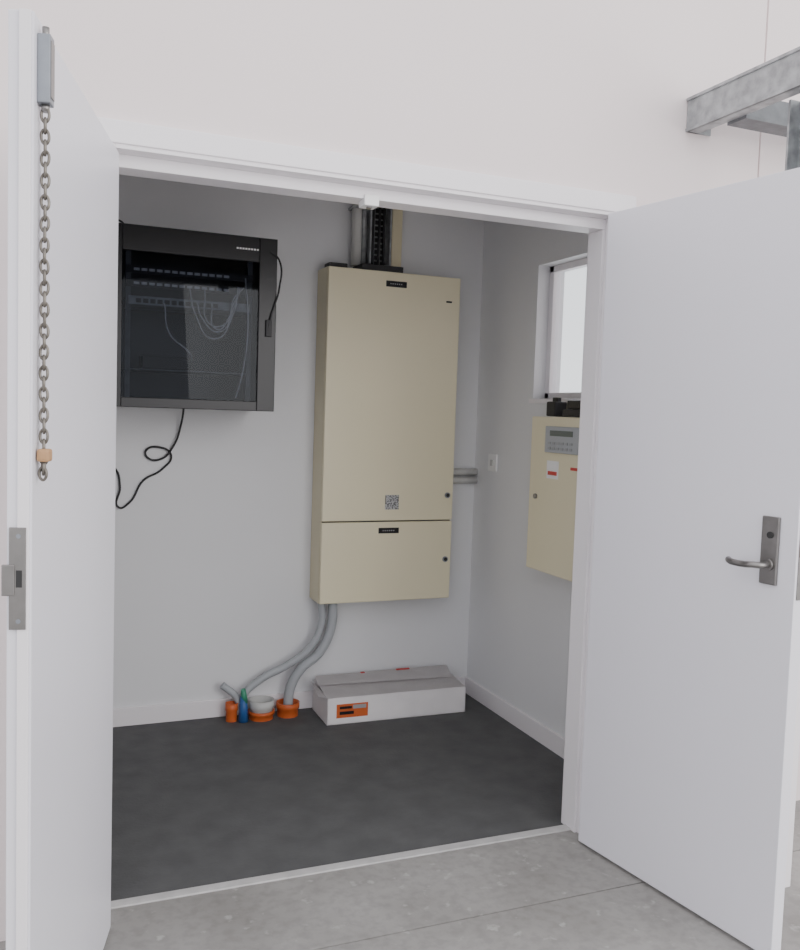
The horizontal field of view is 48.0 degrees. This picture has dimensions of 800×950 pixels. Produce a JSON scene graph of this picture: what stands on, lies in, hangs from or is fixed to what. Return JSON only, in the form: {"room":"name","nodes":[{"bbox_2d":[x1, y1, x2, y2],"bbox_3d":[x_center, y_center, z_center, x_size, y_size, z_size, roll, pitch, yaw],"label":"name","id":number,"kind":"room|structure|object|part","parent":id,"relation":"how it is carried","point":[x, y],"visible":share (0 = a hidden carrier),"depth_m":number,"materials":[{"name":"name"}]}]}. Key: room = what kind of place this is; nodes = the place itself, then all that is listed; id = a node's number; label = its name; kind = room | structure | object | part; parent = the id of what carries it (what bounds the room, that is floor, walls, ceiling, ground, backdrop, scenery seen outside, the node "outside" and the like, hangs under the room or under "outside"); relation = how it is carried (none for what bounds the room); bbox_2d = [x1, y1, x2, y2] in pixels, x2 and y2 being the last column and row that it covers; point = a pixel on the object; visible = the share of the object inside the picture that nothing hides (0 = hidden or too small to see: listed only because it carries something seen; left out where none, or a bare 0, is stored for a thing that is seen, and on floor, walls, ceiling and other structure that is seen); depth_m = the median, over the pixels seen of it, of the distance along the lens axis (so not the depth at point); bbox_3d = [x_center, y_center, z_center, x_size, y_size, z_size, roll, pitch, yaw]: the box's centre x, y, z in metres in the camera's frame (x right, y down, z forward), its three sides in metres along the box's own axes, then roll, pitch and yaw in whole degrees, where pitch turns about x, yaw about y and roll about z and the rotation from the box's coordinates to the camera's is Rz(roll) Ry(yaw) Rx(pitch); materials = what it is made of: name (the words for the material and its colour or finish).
{"room":"warehouse interior","nodes":[
{"label":"warehouse interior","id":0,"kind":"room"},
{"bbox_2d":[113,174,483,707],"bbox_3d":[-0.868,-0.308,4.192,2.928,2.900,0.120,0,4,-22],"label":"wall","id":1,"kind":"structure","parent":0,"point":[213,548],"depth_m":4.23,"materials":[{"name":"white paint"}]},
{"bbox_2d":[115,219,281,508],"bbox_3d":[-0.925,-0.429,3.848,0.724,1.200,0.451,0,4,-22],"label":"upper cabinet","id":2,"kind":"object","parent":1,"relation":"attached to","point":[196,310],"visible":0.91,"depth_m":3.65,"materials":[{"name":"black metal"}]},
{"bbox_3d":[-0.848,-0.598,3.647,0.547,0.577,0.001,0,4,-22],"label":"door glass","id":3,"kind":"part","parent":2,"relation":"part of","materials":[{"name":"glass"}]},
{"bbox_3d":[-0.836,-0.627,3.650,0.672,0.717,0.020,0,4,-22],"label":"door frame","id":4,"kind":"part","parent":2,"relation":"part of","materials":[{"name":"black metal"}]},
{"bbox_2d":[113,677,464,726],"bbox_3d":[-0.895,1.100,4.225,2.675,0.085,0.013,0,4,-22],"label":"baseboard","id":5,"kind":"structure","parent":1,"relation":"attached to","point":[179,711],"depth_m":4.17,"materials":[{"name":"white"}]},
{"bbox_2d":[348,204,402,266],"bbox_3d":[-0.112,-1.282,4.317,0.263,0.565,0.074,0,4,-22],"label":"cable tray riser","id":6,"kind":"object","parent":1,"relation":"attached to","point":[376,236],"visible":0.43,"depth_m":4.33,"materials":[{"name":"metal"}]},
{"bbox_2d":[366,207,391,265],"bbox_3d":[-0.100,-1.282,4.323,0.110,0.565,0.066,0,4,-22],"label":"tray","id":7,"kind":"object","parent":6,"relation":"on","point":[379,219],"depth_m":4.33,"materials":[{"name":"metal"}]},
{"bbox_3d":[-0.111,-1.285,4.349,0.100,0.565,0.008,0,4,-22],"label":"plate","id":8,"kind":"part","parent":6,"relation":"part of","materials":[{"name":"metal"}]},
{"bbox_2d":[309,262,460,603],"bbox_3d":[-0.070,-0.195,4.367,0.675,1.605,0.178,0,4,-22],"label":"switchboard","id":9,"kind":"object","parent":1,"relation":"attached to","point":[387,337],"visible":1,"depth_m":4.28,"materials":[{"name":"beige metal"}]},
{"bbox_3d":[-0.064,0.418,4.345,0.673,0.386,0.020,0,4,-22],"label":"door","id":10,"kind":"part","parent":9,"relation":"part of","materials":[{"name":"beige metal"}]},
{"bbox_3d":[-0.038,-0.370,4.290,0.673,1.181,0.020,0,4,-22],"label":"door","id":11,"kind":"part","parent":9,"relation":"part of","materials":[{"name":"beige metal"}]},
{"bbox_3d":[-0.039,0.131,4.319,0.070,0.070,0.002,0,4,-22],"label":"rating plate","id":12,"kind":"part","parent":9,"relation":"part of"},
{"bbox_2d":[453,468,477,483],"bbox_3d":[0.303,0.005,4.612,0.198,0.084,0.041,0,4,-22],"label":"conduit","id":13,"kind":"object","parent":1,"relation":"attached to","point":[456,471],"visible":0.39,"depth_m":4.61,"materials":[{"name":"grey plastic"}]},
{"bbox_2d":[111,694,563,900],"bbox_3d":[-0.629,1.245,3.596,2.928,0.100,1.638,0,4,-22],"label":"floor","id":14,"kind":"structure","parent":0,"point":[204,801],"depth_m":3.45,"materials":[{"name":"grey concrete"}]},
{"bbox_2d":[220,603,336,722],"bbox_3d":[-0.573,0.877,4.256,0.554,0.547,0.125,0,4,-22],"label":"conduit","id":15,"kind":"object","parent":14,"relation":"on","point":[261,707],"visible":0.97,"depth_m":4.27,"materials":[{"name":"grey plastic"}]},
{"bbox_2d":[249,695,273,713],"bbox_3d":[-0.656,1.104,4.241,0.119,0.090,0.119,0,4,-22],"label":"socket","id":16,"kind":"object","parent":15,"relation":"attached to","point":[261,704],"depth_m":4.20,"materials":[{"name":"grey plastic"}]},
{"bbox_2d":[310,665,465,725],"bbox_3d":[-0.065,1.071,4.401,0.744,0.173,0.248,0,4,-21],"label":"carton","id":17,"kind":"object","parent":14,"relation":"on","point":[345,698],"visible":1,"depth_m":4.33,"materials":[{"name":"white cardboard"}]},
{"bbox_2d":[340,706,353,714],"bbox_3d":[-0.249,1.101,4.199,0.070,0.039,0.001,0,4,-21],"label":"print","id":18,"kind":"object","parent":17,"relation":"attached to","point":[345,707],"depth_m":4.20},
{"bbox_2d":[312,683,465,725],"bbox_3d":[-0.052,1.093,4.409,0.710,0.128,0.245,0,4,-21],"label":"tray","id":19,"kind":"object","parent":17,"relation":"on","point":[336,704],"depth_m":4.30,"materials":[{"name":"white cardboard"}]},
{"bbox_2d":[0,0,799,941],"bbox_3d":[-0.040,-0.983,2.732,10.000,4.500,0.122,0,4,-22],"label":"wall","id":20,"kind":"structure","parent":0,"point":[583,94],"depth_m":2.71,"materials":[{"name":"white paint"}]},
{"bbox_2d":[6,9,118,949],"bbox_3d":[-0.729,0.237,1.995,0.042,2.101,0.850,1,4,-8],"label":"leaf","id":21,"kind":"object","parent":20,"relation":"attached to","point":[72,511],"visible":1,"depth_m":1.84,"materials":[{"name":"paint"}]},
{"bbox_2d":[16,8,31,949],"bbox_3d":[-0.661,0.268,1.574,0.019,2.101,0.005,1,4,-8],"label":"edge rebate","id":22,"kind":"object","parent":21,"relation":"attached to","point":[25,15],"visible":1,"depth_m":1.55,"materials":[{"name":"white paint"}]},
{"bbox_2d":[9,527,25,629],"bbox_3d":[-0.666,0.181,1.564,0.028,0.180,0.005,1,4,-8],"label":"strike plate","id":23,"kind":"object","parent":22,"relation":"attached to","point":[17,547],"visible":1,"depth_m":1.56,"materials":[{"name":"silver metal"}]},
{"bbox_2d":[1,565,14,595],"bbox_3d":[-0.681,0.183,1.559,0.022,0.055,0.004,1,4,-8],"label":"strike lip","id":24,"kind":"object","parent":23,"relation":"attached to","point":[7,571],"depth_m":1.56,"materials":[{"name":"silver metal"}]},
{"bbox_3d":[-0.666,0.181,1.564,0.028,0.180,0.005,1,4,-8],"label":"plate","id":25,"kind":"part","parent":23,"relation":"part of","materials":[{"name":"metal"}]},
{"bbox_2d":[16,570,21,587],"bbox_3d":[-0.663,0.181,1.562,0.010,0.030,0.002,1,4,-8],"label":"strike slots","id":26,"kind":"object","parent":23,"relation":"attached to","point":[18,572],"depth_m":1.56,"materials":[{"name":"silver metal"}]},
{"bbox_2d":[37,33,54,107],"bbox_3d":[-0.610,-0.696,1.546,0.024,0.115,0.030,1,4,-8],"label":"bracket","id":27,"kind":"object","parent":21,"relation":"attached to","point":[45,42],"depth_m":1.53,"materials":[{"name":"metal"}]},
{"bbox_2d":[41,104,49,113],"bbox_3d":[-0.613,-0.634,1.550,0.014,0.014,0.014,1,4,-8],"label":"bolt eye","id":28,"kind":"object","parent":27,"relation":"attached to","point":[44,107],"visible":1,"depth_m":1.54,"materials":[{"name":"metal"}]},
{"bbox_2d":[38,109,50,480],"bbox_3d":[-0.622,-0.313,1.572,0.022,0.650,0.016,4,5,32],"label":"chain","id":29,"kind":"object","parent":28,"relation":"hanging from","point":[44,229],"visible":1,"depth_m":1.57,"materials":[{"name":"metal"}]},
{"bbox_2d":[37,449,51,461],"bbox_3d":[-0.630,-0.035,1.591,0.022,0.023,0.028,1,4,-8],"label":"toggle","id":30,"kind":"object","parent":29,"relation":"attached to","point":[43,455],"visible":1,"depth_m":1.58,"materials":[{"name":"beige wood"}]},
{"bbox_2d":[42,26,49,33],"bbox_3d":[-0.608,-0.758,1.542,0.012,0.020,0.012,1,4,-8],"label":"rod","id":31,"kind":"object","parent":27,"relation":"attached to","point":[45,29],"visible":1,"depth_m":1.54,"materials":[{"name":"metal"}]},
{"bbox_2d":[113,143,612,832],"bbox_3d":[-0.079,0.181,2.813,1.650,2.165,0.140,0,4,-22],"label":"trim","id":32,"kind":"structure","parent":20,"relation":"attached to","point":[138,161],"depth_m":2.96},
{"bbox_2d":[98,117,636,211],"bbox_3d":[-0.052,0.166,2.749,1.740,2.207,0.016,0,4,-22],"label":"door frame","id":33,"kind":"structure","parent":20,"relation":"attached to","point":[119,131],"depth_m":2.62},
{"bbox_2d":[359,194,378,209],"bbox_3d":[-0.094,-0.827,2.726,0.047,0.037,0.055,0,4,-22],"label":"door catch","id":34,"kind":"object","parent":20,"relation":"attached to","point":[371,202],"visible":0.93,"depth_m":2.70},
{"bbox_2d":[578,167,799,949],"bbox_3d":[0.863,0.229,2.701,0.042,2.123,0.765,0,5,-31],"label":"leaf","id":35,"kind":"object","parent":20,"relation":"attached to","point":[692,673],"visible":1,"depth_m":2.63,"materials":[{"name":"paint"}]},
{"bbox_2d":[759,515,780,585],"bbox_3d":[0.999,0.204,2.425,0.009,0.185,0.053,0,5,-31],"label":"plate","id":36,"kind":"object","parent":35,"relation":"attached to","point":[769,546],"visible":1,"depth_m":2.42,"materials":[{"name":"metal"}]},
{"bbox_2d":[725,556,768,568],"bbox_3d":[0.944,0.239,2.449,0.055,0.021,0.121,0,5,-31],"label":"lever","id":37,"kind":"object","parent":36,"relation":"attached to","point":[747,564],"visible":1,"depth_m":2.42,"materials":[{"name":"metal"}]},
{"bbox_2d":[762,559,773,570],"bbox_3d":[0.992,0.241,2.421,0.009,0.032,0.032,0,5,-31],"label":"rose","id":38,"kind":"object","parent":36,"relation":"attached to","point":[771,564],"depth_m":2.41,"materials":[{"name":"silver metal"}]},
{"bbox_2d":[767,532,772,537],"bbox_3d":[0.997,0.162,2.417,0.005,0.018,0.018,0,5,-31],"label":"cylinder","id":39,"kind":"object","parent":36,"relation":"attached to","point":[769,534],"visible":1,"depth_m":2.41,"materials":[{"name":"grey metal"}]},
{"bbox_2d":[796,544,799,600],"bbox_3d":[1.062,0.230,2.371,0.026,0.205,0.003,0,5,-31],"label":"latch plate","id":40,"kind":"object","parent":35,"relation":"attached to","point":[798,575],"visible":1,"depth_m":2.37,"materials":[{"name":"silver metal"}]},
{"bbox_2d":[0,800,799,949],"bbox_3d":[1.703,1.676,-1.525,14.000,0.100,9.639,0,4,-22],"label":"floor","id":41,"kind":"structure","parent":0,"point":[554,891],"depth_m":2.64,"materials":[{"name":"grey concrete"}]},
{"bbox_2d":[111,824,570,908],"bbox_3d":[-0.123,1.256,2.910,1.590,0.006,0.037,0,4,-22],"label":"threshold","id":42,"kind":"object","parent":41,"relation":"on","point":[185,892],"depth_m":2.86,"materials":[{"name":"silver metal"}]},
{"bbox_2d":[685,46,799,887],"bbox_3d":[2.178,0.049,2.934,2.136,2.562,1.348,0,4,-22],"label":"frame","id":43,"kind":"object","parent":41,"relation":"on","point":[751,99],"visible":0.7,"depth_m":2.83,"materials":[{"name":"grey metal"}]},
{"bbox_3d":[1.205,0.082,2.797,0.090,2.450,0.090,0,4,-22],"label":"post","id":44,"kind":"part","parent":43,"relation":"part of","materials":[{"name":"metal"}]},
{"bbox_3d":[1.198,0.267,2.810,0.116,2.080,0.116,0,4,-22],"label":"post casing","id":45,"kind":"part","parent":43,"relation":"part of","materials":[{"name":"white paint"}]},
{"bbox_2d":[467,220,587,737],"bbox_3d":[0.745,-0.241,3.990,0.140,2.900,1.488,0,4,-22],"label":"wall","id":46,"kind":"structure","parent":0,"point":[520,615],"depth_m":4.28,"materials":[{"name":"white paint"}]},
{"bbox_2d":[488,454,497,471],"bbox_3d":[0.460,-0.061,4.474,0.015,0.085,0.084,0,4,-22],"label":"light switch","id":47,"kind":"object","parent":46,"relation":"attached to","point":[492,458],"visible":1,"depth_m":4.46,"materials":[{"name":"white plastic"}]},
{"bbox_2d":[465,676,564,758],"bbox_3d":[0.628,1.162,4.058,0.013,0.085,1.488,0,4,-22],"label":"baseboard","id":48,"kind":"structure","parent":46,"relation":"attached to","point":[547,737],"depth_m":4.22,"materials":[{"name":"white"}]},
{"bbox_2d":[526,416,579,581],"bbox_3d":[0.704,0.093,3.741,0.120,0.665,0.490,0,4,-22],"label":"control panel","id":49,"kind":"object","parent":46,"relation":"attached to","point":[555,440],"visible":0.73,"depth_m":3.76,"materials":[{"name":"beige metal"}]},
{"bbox_2d":[546,397,566,416],"bbox_3d":[0.670,-0.291,3.837,0.060,0.081,0.070,0,4,-22],"label":"power adapter","id":50,"kind":"object","parent":49,"relation":"on","point":[555,407],"visible":0.93,"depth_m":3.81,"materials":[{"name":"black plastic"}]},
{"bbox_2d":[563,400,580,416],"bbox_3d":[0.756,-0.268,3.641,0.086,0.068,0.220,0,4,-22],"label":"router","id":51,"kind":"object","parent":49,"relation":"on","point":[573,406],"visible":0.36,"depth_m":3.66,"materials":[{"name":"black plastic"}]},
{"bbox_2d":[529,399,580,402],"bbox_3d":[0.790,-0.309,3.760,0.072,0.020,0.860,0,4,-22],"label":"window sill","id":52,"kind":"structure","parent":46,"relation":"in","point":[530,400],"depth_m":4.02,"materials":[{"name":"white"}]},
{"bbox_2d":[545,258,586,398],"bbox_3d":[0.852,-0.621,3.760,0.040,0.605,0.820,0,4,-22],"label":"frame","id":53,"kind":"object","parent":46,"relation":"attached to","point":[555,271],"visible":0.34,"depth_m":4.10,"materials":[{"name":"white"}]}
]}

